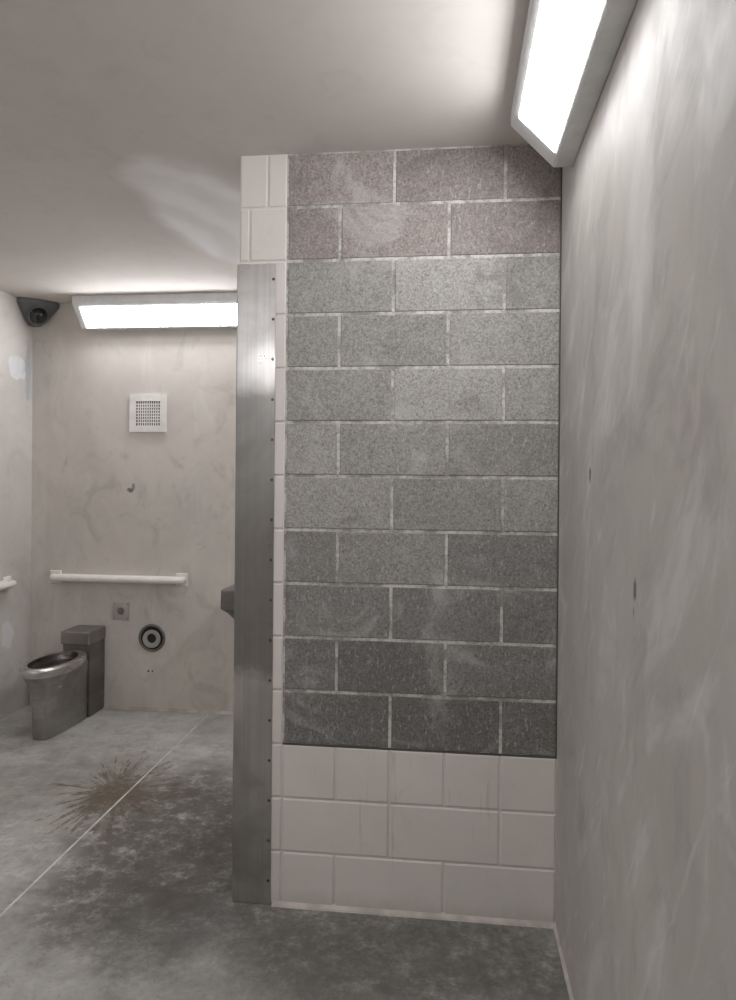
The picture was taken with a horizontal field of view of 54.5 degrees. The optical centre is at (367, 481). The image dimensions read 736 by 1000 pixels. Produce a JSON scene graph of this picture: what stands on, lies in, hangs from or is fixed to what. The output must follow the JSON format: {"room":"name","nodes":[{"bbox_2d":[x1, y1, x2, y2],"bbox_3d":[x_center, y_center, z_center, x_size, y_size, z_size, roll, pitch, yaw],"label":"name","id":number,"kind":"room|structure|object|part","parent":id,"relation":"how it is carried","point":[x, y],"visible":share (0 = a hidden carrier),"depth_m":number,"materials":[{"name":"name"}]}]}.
{"room":"public restroom","nodes":[
{"label":"public restroom","id":0,"kind":"room"},
{"bbox_2d":[0,290,32,719],"bbox_3d":[-2.834,0.158,1.847,0.150,2.845,6.817,1,0,6],"label":"wall","id":1,"kind":"structure","parent":0,"point":[16,336],"depth_m":4.88,"materials":[{"name":"grey paint"}]},
{"bbox_2d":[0,576,16,590],"bbox_3d":[-2.442,0.682,4.304,0.082,0.090,1.070,1,0,6],"label":"grab bar","id":2,"kind":"object","parent":1,"relation":"attached to","point":[7,583],"visible":1,"depth_m":4.72,"materials":[{"name":"white metal"}]},
{"bbox_2d":[30,303,236,710],"bbox_3d":[-0.721,0.175,4.961,3.346,2.845,0.150,1,0,6],"label":"wall","id":3,"kind":"structure","parent":0,"point":[108,498],"depth_m":4.99,"materials":[{"name":"grey paint"}]},
{"bbox_2d":[49,570,187,585],"bbox_3d":[-1.754,0.676,4.961,1.010,0.090,0.082,1,0,6],"label":"grab bar","id":4,"kind":"object","parent":3,"relation":"attached to","point":[56,576],"visible":1,"depth_m":4.94,"materials":[{"name":"white metal"}]},
{"bbox_3d":[-1.752,0.666,4.974,0.910,0.023,0.055,1,0,6],"label":"infill plate","id":5,"kind":"part","parent":4,"relation":"part of","materials":[{"name":"white metal"}]},
{"bbox_2d":[112,602,129,619],"bbox_3d":[-1.730,0.906,4.989,0.125,0.125,0.022,1,0,6],"label":"plate","id":6,"kind":"object","parent":3,"relation":"attached to","point":[120,610],"visible":1,"depth_m":4.99,"materials":[{"name":"silver metal"}]},
{"bbox_2d":[28,702,232,714],"bbox_3d":[-0.743,1.589,4.878,3.346,0.018,0.020,1,0,6],"label":"trim","id":7,"kind":"structure","parent":3,"relation":"attached to","point":[30,703],"depth_m":4.95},
{"bbox_2d":[129,394,166,431],"bbox_3d":[-1.531,-0.476,4.972,0.265,0.260,0.012,1,0,6],"label":"air vent","id":8,"kind":"object","parent":3,"relation":"in","point":[148,413],"visible":1,"depth_m":4.97,"materials":[{"name":"white metal"}]},
{"bbox_2d":[138,624,164,671],"bbox_3d":[-1.506,1.159,4.968,0.196,0.337,0.014,1,0,6],"label":"toilet paper holder","id":9,"kind":"object","parent":3,"relation":"attached to","point":[151,637],"visible":1,"depth_m":4.97,"materials":[{"name":"metal"}]},
{"bbox_2d":[221,584,233,618],"bbox_3d":[-0.658,0.738,4.648,0.480,0.362,0.456,1,0,6],"label":"sink","id":10,"kind":"object","parent":3,"relation":"attached to","point":[227,594],"visible":0.06,"depth_m":4.44,"materials":[{"name":"metal"}]},
{"bbox_2d":[0,0,529,302],"bbox_3d":[-1.084,-1.308,1.648,3.646,0.120,6.817,1,0,6],"label":"ceiling","id":11,"kind":"structure","parent":0,"point":[127,126],"depth_m":2.37,"materials":[{"name":"white paint"}]},
{"bbox_2d":[17,297,59,326],"bbox_3d":[-2.291,-1.175,4.963,0.200,0.170,0.200,1,0,6],"label":"security camera","id":12,"kind":"object","parent":11,"relation":"attached to","point":[36,312],"visible":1,"depth_m":4.94,"materials":[{"name":"grey metal"}]},
{"bbox_2d":[72,292,236,330],"bbox_3d":[-1.371,-1.153,4.859,1.250,0.200,0.200,1,0,6],"label":"light fixture","id":13,"kind":"object","parent":11,"relation":"attached to","point":[182,311],"visible":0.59,"depth_m":4.81,"materials":[{"name":"white plastic"}]},
{"bbox_2d":[511,0,636,166],"bbox_3d":[0.508,-1.139,1.760,0.204,0.190,1.250,1,0,6],"label":"light fixture","id":14,"kind":"object","parent":11,"relation":"attached to","point":[569,50],"visible":1,"depth_m":1.89,"materials":[{"name":"white plastic"}]},
{"bbox_2d":[0,705,569,999],"bbox_3d":[-1.111,1.657,1.650,3.646,0.120,6.817,1,0,6],"label":"floor","id":15,"kind":"structure","parent":0,"point":[141,907],"depth_m":2.65,"materials":[{"name":"concrete"}]},
{"bbox_2d":[19,625,105,740],"bbox_3d":[-1.987,1.297,4.644,0.324,0.577,0.764,1,0,6],"label":"toilet","id":16,"kind":"object","parent":15,"relation":"on","point":[66,687],"visible":1,"depth_m":4.61,"materials":[{"name":"metal"}]},
{"bbox_3d":[-1.998,1.153,4.538,0.228,0.044,0.445,1,0,6],"label":"bowl interior","id":17,"kind":"part","parent":16,"relation":"part of","materials":[{"name":"silver metal"}]},
{"bbox_2d":[0,714,208,915],"bbox_3d":[-1.459,1.593,1.674,0.009,0.002,6.487,1,0,6],"label":"floor line","id":18,"kind":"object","parent":15,"relation":"on","point":[98,820],"depth_m":3.27,"materials":[{"name":"grey"}]},
{"bbox_2d":[240,144,561,921],"bbox_3d":[0.108,0.184,2.758,1.200,2.845,0.206,1,0,6],"label":"wall partition","id":19,"kind":"structure","parent":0,"point":[418,362],"depth_m":2.65,"materials":[{"name":"concrete"}]},
{"bbox_2d":[232,264,275,903],"bbox_3d":[-0.422,0.387,2.820,0.152,2.426,0.222,1,0,6],"label":"guard","id":20,"kind":"object","parent":19,"relation":"attached to","point":[256,283],"visible":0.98,"depth_m":2.71,"materials":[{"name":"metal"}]},
{"bbox_2d":[271,899,555,928],"bbox_3d":[0.158,1.597,2.643,1.050,0.020,0.022,1,0,6],"label":"trim","id":21,"kind":"structure","parent":19,"relation":"attached to","point":[346,909],"depth_m":2.64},
{"bbox_2d":[555,0,735,999],"bbox_3d":[0.639,0.190,1.451,0.150,2.845,6.817,1,0,6],"label":"wall","id":22,"kind":"structure","parent":0,"point":[645,908],"depth_m":1.42,"materials":[{"name":"grey paint"}]},
{"bbox_2d":[553,927,573,999],"bbox_3d":[0.426,1.607,0.399,0.010,0.009,4.378,1,0,6],"label":"trim","id":23,"kind":"structure","parent":22,"relation":"attached to","point":[555,928],"depth_m":2.37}
]}

